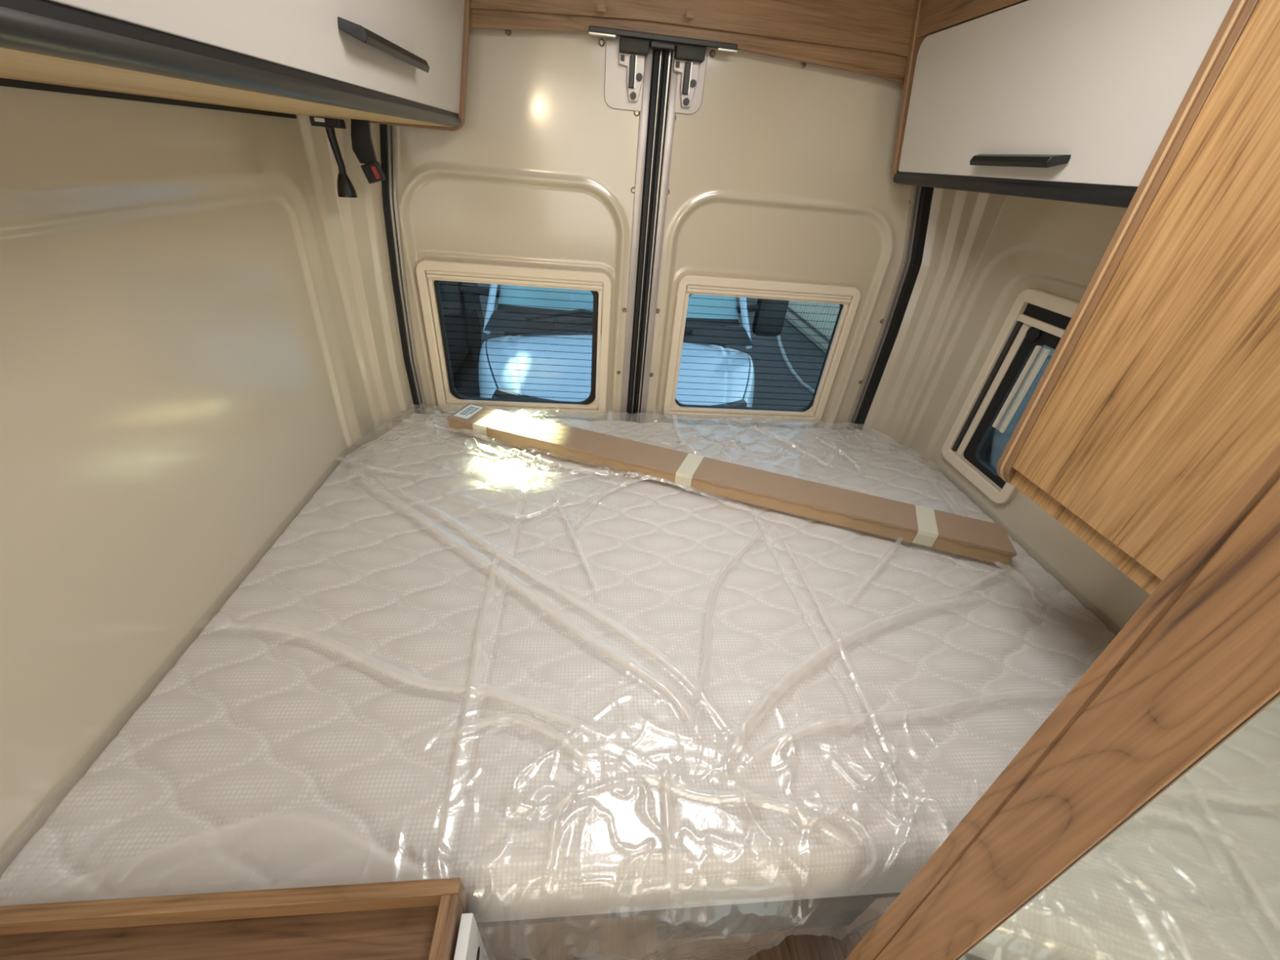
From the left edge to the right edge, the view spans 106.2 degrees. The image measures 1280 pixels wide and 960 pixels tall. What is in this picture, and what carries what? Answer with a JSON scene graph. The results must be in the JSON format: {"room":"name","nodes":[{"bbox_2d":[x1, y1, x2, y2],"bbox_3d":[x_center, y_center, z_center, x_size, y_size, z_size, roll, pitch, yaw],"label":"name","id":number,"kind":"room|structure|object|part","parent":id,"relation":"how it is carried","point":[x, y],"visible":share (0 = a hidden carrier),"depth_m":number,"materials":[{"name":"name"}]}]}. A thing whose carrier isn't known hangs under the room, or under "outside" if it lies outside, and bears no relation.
{"room":"vehicle interior","nodes":[
{"label":"vehicle interior","id":0,"kind":"room"},
{"bbox_2d":[0,85,415,876],"bbox_3d":[-0.569,0.452,-0.237,0.235,1.348,3.962,1,34,-6],"label":"wall","id":1,"kind":"structure","parent":0,"point":[197,330],"depth_m":0.76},
{"bbox_2d":[0,0,471,131],"bbox_3d":[-0.520,-0.631,0.510,0.431,0.376,1.397,1,34,-6],"label":"locker","id":2,"kind":"object","parent":1,"relation":"attached to","point":[404,63],"visible":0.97,"depth_m":0.52,"materials":[{"name":"white laminate"}]},
{"bbox_2d":[309,115,357,198],"bbox_3d":[-0.699,-0.738,1.106,0.062,0.152,0.041,1,34,-6],"label":"reading lamp","id":3,"kind":"object","parent":2,"relation":"hanging from","point":[345,188],"visible":1,"depth_m":1.09,"materials":[{"name":"black plastic"}]},
{"bbox_2d":[314,117,324,122],"bbox_3d":[-0.701,-0.788,1.052,0.020,0.007,0.004,1,34,-6],"label":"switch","id":4,"kind":"object","parent":3,"relation":"attached to","point":[316,119],"depth_m":1.05,"materials":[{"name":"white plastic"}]},
{"bbox_2d":[351,119,386,183],"bbox_3d":[-0.657,-0.786,1.152,0.062,0.129,0.031,1,34,-6],"label":"belt","id":5,"kind":"object","parent":2,"relation":"hanging from","point":[362,147],"visible":0.97,"depth_m":1.15,"materials":[{"name":"black fabric"}]},
{"bbox_3d":[-0.372,-0.649,0.727,0.027,0.021,0.312,1,34,-6],"label":"handle","id":6,"kind":"part","parent":2,"relation":"part of","materials":[{"name":"metal"}]},
{"bbox_3d":[-0.572,-1.021,1.076,0.431,0.370,0.018,1,34,-6],"label":"panel","id":7,"kind":"part","parent":2,"relation":"part of","materials":[{"name":"brown wood"}]},
{"bbox_2d":[379,124,428,413],"bbox_3d":[-0.667,-0.646,1.401,0.138,1.124,0.038,1,34,-6],"label":"seal","id":8,"kind":"object","parent":1,"relation":"attached to","point":[388,133],"visible":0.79,"depth_m":1.39,"materials":[{"name":"black rubber"}]},
{"bbox_2d":[397,28,639,421],"bbox_3d":[-0.380,-0.654,1.442,0.708,1.140,0.022,1,34,-6],"label":"door","id":9,"kind":"structure","parent":1,"relation":"in","point":[540,170],"depth_m":1.32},
{"bbox_2d":[415,258,611,417],"bbox_3d":[-0.394,-0.444,1.585,0.579,0.491,0.044,1,34,-6],"label":"window","id":10,"kind":"structure","parent":9,"relation":"attached to","point":[429,272],"depth_m":1.54,"materials":[{"name":"plastic"}]},
{"bbox_3d":[-0.377,-0.611,1.473,0.522,0.010,0.036,1,34,-6],"label":"blind cassette rail","id":11,"kind":"part","parent":10,"relation":"part of","materials":[{"name":"plastic"}]},
{"bbox_3d":[-0.376,-0.621,1.468,0.522,0.010,0.034,1,34,-6],"label":"blind cassette rail","id":12,"kind":"part","parent":10,"relation":"part of","materials":[{"name":"plastic"}]},
{"bbox_3d":[-0.378,-0.605,1.481,0.522,0.007,0.029,1,34,-6],"label":"blind cassette rail","id":13,"kind":"part","parent":10,"relation":"part of","materials":[{"name":"plastic"}]},
{"bbox_2d":[604,35,649,111],"bbox_3d":[-0.034,-1.027,1.185,0.104,0.181,0.055,1,34,-6],"label":"latch","id":14,"kind":"object","parent":9,"relation":"attached to","point":[624,58],"depth_m":1.20,"materials":[{"name":"grey paint"}]},
{"bbox_3d":[-0.020,-1.011,1.192,0.013,0.062,0.014,1,34,-6],"label":"latch arm","id":15,"kind":"part","parent":14,"relation":"part of","materials":[{"name":"black plastic"}]},
{"bbox_2d":[477,897,897,959],"bbox_3d":[0.130,1.665,0.657,1.917,0.023,3.966,1,34,-6],"label":"bed base","id":16,"kind":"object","parent":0,"point":[633,937],"depth_m":1.28,"materials":[{"name":"plastic"}]},
{"bbox_2d":[0,877,469,959],"bbox_3d":[-0.513,0.994,0.650,0.550,0.987,0.416,1,34,-6],"label":"base cabinet","id":17,"kind":"object","parent":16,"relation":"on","point":[415,919],"visible":0.96,"depth_m":0.54,"materials":[{"name":"brown wood"}]},
{"bbox_2d":[453,912,488,959],"bbox_3d":[-0.229,1.020,0.677,0.014,0.960,0.389,1,34,-6],"label":"panel","id":18,"kind":"object","parent":16,"relation":"on","point":[469,944],"visible":1,"depth_m":0.56,"materials":[{"name":"white plastic"}]},
{"bbox_2d":[655,897,877,940],"bbox_3d":[0.324,0.760,1.329,0.539,0.758,0.562,1,34,-6],"label":"plastic wrap","id":19,"kind":"object","parent":16,"relation":"on","point":[843,913],"visible":0.25,"depth_m":1.24,"materials":[{"name":"clear plastic"}]},
{"bbox_3d":[0.063,0.747,1.310,0.015,0.758,0.539,1,34,-6],"label":"panel","id":20,"kind":"part","parent":19,"relation":"part of","materials":[{"name":"clear plastic"}]},
{"bbox_2d":[476,892,901,927],"bbox_3d":[0.084,0.378,1.135,1.725,0.044,0.970,1,34,-6],"label":"bed base","id":21,"kind":"object","parent":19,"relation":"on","point":[886,895],"visible":0.02,"depth_m":0.73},
{"bbox_2d":[0,413,1116,923],"bbox_3d":[0.095,0.211,1.214,1.853,0.139,1.299,1,34,-6],"label":"mattress","id":22,"kind":"object","parent":21,"relation":"on","point":[673,696],"visible":0.78,"depth_m":0.83,"materials":[{"name":"white fabric"}]},
{"bbox_2d":[348,403,1032,959],"bbox_3d":[0.089,0.305,1.243,1.849,0.420,1.346,1,34,-6],"label":"plastic wrap","id":23,"kind":"object","parent":22,"relation":"on","point":[588,956],"visible":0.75,"depth_m":0.73,"materials":[{"name":"clear plastic"}]},
{"bbox_2d":[446,403,1017,566],"bbox_3d":[0.171,-0.019,1.379,1.583,0.048,0.121,14,35,12],"label":"cardboard box","id":24,"kind":"object","parent":23,"relation":"on","point":[962,535],"visible":1,"depth_m":1.32,"materials":[{"name":"brown cardboard"}]},
{"bbox_2d":[862,187,1150,635],"bbox_3d":[1.016,0.493,-0.064,0.291,1.348,3.962,1,34,-6],"label":"wall","id":25,"kind":"structure","parent":0,"point":[981,251],"depth_m":1.39,"materials":[{"name":"beige plastic"}]},
{"bbox_2d":[589,25,737,53],"bbox_3d":[0.056,-1.051,1.157,0.354,0.022,0.048,1,34,-6],"label":"strip","id":26,"kind":"object","parent":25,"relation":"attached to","point":[658,42],"visible":1,"depth_m":1.14,"materials":[{"name":"black plastic"}]},
{"bbox_2d":[469,0,915,87],"bbox_3d":[0.123,-1.077,1.116,1.355,0.212,0.072,1,34,-6],"label":"header","id":27,"kind":"object","parent":25,"relation":"attached to","point":[872,37],"visible":0.77,"depth_m":1.13,"materials":[{"name":"brown wood"}]},
{"bbox_2d":[644,47,911,430],"bbox_3d":[0.442,-0.633,1.531,0.791,1.140,0.020,1,34,-6],"label":"door","id":28,"kind":"structure","parent":25,"relation":"in","point":[782,169],"depth_m":1.39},
{"bbox_2d":[619,40,678,423],"bbox_3d":[0.013,-0.635,1.491,0.094,1.116,0.035,1,34,-6],"label":"seal","id":29,"kind":"object","parent":28,"relation":"attached to","point":[657,115],"visible":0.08,"depth_m":1.40,"materials":[{"name":"black rubber"}]},
{"bbox_2d":[672,43,708,114],"bbox_3d":[0.126,-1.025,1.201,0.084,0.176,0.055,1,34,-6],"label":"latch","id":30,"kind":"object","parent":28,"relation":"attached to","point":[690,61],"depth_m":1.21,"materials":[{"name":"grey paint"}]},
{"bbox_3d":[0.116,-1.008,1.207,0.013,0.062,0.014,1,34,-6],"label":"latch arm","id":31,"kind":"part","parent":30,"relation":"part of","materials":[{"name":"black plastic"}]},
{"bbox_2d":[662,273,861,424],"bbox_3d":[0.399,-0.431,1.667,0.601,0.494,0.044,1,34,-6],"label":"window","id":32,"kind":"structure","parent":28,"relation":"attached to","point":[848,296],"depth_m":1.63,"materials":[{"name":"plastic"}]},
{"bbox_3d":[0.415,-0.594,1.561,0.544,0.007,0.029,1,34,-6],"label":"blind cassette rail","id":33,"kind":"part","parent":32,"relation":"part of","materials":[{"name":"plastic"}]},
{"bbox_3d":[0.416,-0.600,1.553,0.544,0.010,0.036,1,34,-6],"label":"blind cassette rail","id":34,"kind":"part","parent":32,"relation":"part of","materials":[{"name":"plastic"}]},
{"bbox_3d":[0.417,-0.609,1.548,0.544,0.010,0.034,1,34,-6],"label":"blind cassette rail","id":35,"kind":"part","parent":32,"relation":"part of","materials":[{"name":"plastic"}]},
{"bbox_2d":[844,185,933,430],"bbox_3d":[0.797,-0.604,1.554,0.157,1.124,0.048,1,34,-6],"label":"seal","id":36,"kind":"object","parent":25,"relation":"attached to","point":[921,197],"visible":0.69,"depth_m":1.56,"materials":[{"name":"black rubber"}]},
{"bbox_2d":[942,288,1079,504],"bbox_3d":[1.032,-0.219,1.312,0.042,0.526,0.296,1,34,-6],"label":"window","id":37,"kind":"structure","parent":25,"relation":"in","point":[1037,318],"depth_m":1.35,"materials":[{"name":"plastic"}]},
{"bbox_3d":[1.022,-0.261,1.418,0.025,0.407,0.012,1,34,-6],"label":"guide rail","id":38,"kind":"part","parent":37,"relation":"part of","materials":[{"name":"beige plastic"}]},
{"bbox_3d":[1.046,-0.191,1.314,0.005,0.387,0.173,1,34,-6],"label":"pane","id":39,"kind":"part","parent":37,"relation":"part of","materials":[{"name":"clear glass"}]},
{"bbox_3d":[1.031,-0.250,1.403,0.025,0.407,0.023,1,34,-6],"label":"guide rail","id":40,"kind":"part","parent":37,"relation":"part of","materials":[{"name":"plastic"}]},
{"bbox_3d":[1.047,-0.375,1.207,0.028,0.018,0.235,1,34,-6],"label":"blind cassette rail","id":41,"kind":"part","parent":37,"relation":"part of","materials":[{"name":"plastic"}]},
{"bbox_2d":[891,0,1233,208],"bbox_3d":[0.868,-0.765,0.922,0.425,0.390,0.777,1,34,-6],"label":"locker","id":42,"kind":"object","parent":25,"relation":"attached to","point":[1064,100],"visible":0.89,"depth_m":0.85,"materials":[{"name":"white laminate"}]},
{"bbox_3d":[0.840,-0.984,1.230,0.425,0.376,0.018,1,34,-6],"label":"panel","id":43,"kind":"part","parent":42,"relation":"part of","materials":[{"name":"brown wood"}]},
{"bbox_3d":[0.730,-0.611,1.003,0.018,0.022,0.758,1,34,-6],"label":"rail","id":44,"kind":"part","parent":42,"relation":"part of","materials":[{"name":"black plastic"}]},
{"bbox_3d":[0.711,-0.611,0.919,0.027,0.021,0.239,1,34,-6],"label":"handle","id":45,"kind":"part","parent":42,"relation":"part of","materials":[{"name":"metal"}]},
{"bbox_2d":[996,0,1279,595],"bbox_3d":[0.905,-0.220,0.518,0.394,0.835,0.548,1,34,-6],"label":"upper cabinet","id":46,"kind":"object","parent":25,"relation":"attached to","point":[1157,399],"visible":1,"depth_m":0.62,"materials":[{"name":"brown wood"}]},
{"bbox_3d":[0.707,0.121,0.687,0.018,0.031,0.472,1,34,-6],"label":"trim","id":47,"kind":"part","parent":46,"relation":"part of","materials":[{"name":"brown wood"}]},
{"bbox_2d":[844,440,1279,959],"bbox_3d":[0.310,0.281,0.389,0.024,1.616,0.172,7,34,2],"label":"wooden frame","id":48,"kind":"structure","parent":0,"point":[1200,656],"depth_m":0.31,"materials":[{"name":"brown wood"}]},
{"bbox_3d":[0.623,0.583,-0.012,0.871,1.616,1.188,1,34,-6],"label":"wall","id":49,"kind":"structure","parent":0,"visible":0},
{"bbox_2d":[956,692,1279,959],"bbox_3d":[0.271,0.437,-0.008,0.008,1.409,0.852,7,34,2],"label":"mirror","id":50,"kind":"object","parent":49,"relation":"attached to","point":[1193,873],"visible":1,"depth_m":0.27,"materials":[{"name":"clear glass"}]},
{"label":"outside","id":51,"kind":"structure","parent":0,"visible":0},
{"bbox_2d":[452,283,1050,471],"bbox_3d":[-0.367,-4.992,11.658,23.100,0.038,21.329,1,34,-6],"label":"ground","id":52,"kind":"structure","parent":51,"point":[1004,437],"depth_m":6.90,"materials":[{"name":"grey asphalt"}]},
{"bbox_2d":[444,281,484,376],"bbox_3d":[-2.784,-1.849,4.674,2.306,2.138,3.662,1,34,-6],"label":"vehicle","id":53,"kind":"object","parent":52,"relation":"on","point":[465,328],"visible":0.12,"depth_m":5.76,"materials":[{"name":"paint"}]},
{"bbox_2d":[440,280,789,407],"bbox_3d":[-0.291,-2.071,4.763,2.841,2.310,5.182,1,34,-6],"label":"van","id":54,"kind":"object","parent":52,"relation":"on","point":[762,321],"visible":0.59,"depth_m":3.52,"materials":[{"name":"white paint"}]},
{"bbox_2d":[440,280,500,317],"bbox_3d":[-1.341,-1.508,3.648,0.542,0.554,0.131,1,34,-6],"label":"mirror","id":55,"kind":"object","parent":54,"relation":"attached to","point":[448,288],"depth_m":3.66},
{"bbox_2d":[736,298,789,336],"bbox_3d":[1.000,-1.449,3.903,0.428,0.554,0.131,1,34,-6],"label":"mirror","id":56,"kind":"object","parent":54,"relation":"attached to","point":[763,313],"depth_m":3.91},
{"bbox_2d":[777,334,814,394],"bbox_3d":[2.290,-1.887,7.386,0.220,0.056,2.847,6,34,0],"label":"hose","id":57,"kind":"object","parent":52,"relation":"on","point":[797,378],"visible":0.77,"depth_m":6.94,"materials":[{"name":"grey rubber"}]},
{"bbox_2d":[785,309,828,353],"bbox_3d":[2.959,-2.635,8.519,0.154,0.069,4.852,1,34,-6],"label":"kerb","id":58,"kind":"object","parent":52,"relation":"on","point":[816,338],"visible":0.29,"depth_m":8.42,"materials":[{"name":"stone"}]},
{"bbox_2d":[787,300,839,338],"bbox_3d":[3.248,-3.104,8.463,0.093,0.862,4.875,1,34,-6],"label":"picket fence","id":59,"kind":"object","parent":52,"relation":"on","point":[814,317],"visible":0.15,"depth_m":8.56,"materials":[{"name":"paint"}]},
{"bbox_2d":[1042,345,1055,358],"bbox_3d":[6.874,-6.503,14.888,8.085,0.046,15.400,1,34,-6],"label":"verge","id":60,"kind":"structure","parent":52,"relation":"on","point":[1052,350],"depth_m":8.76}
]}

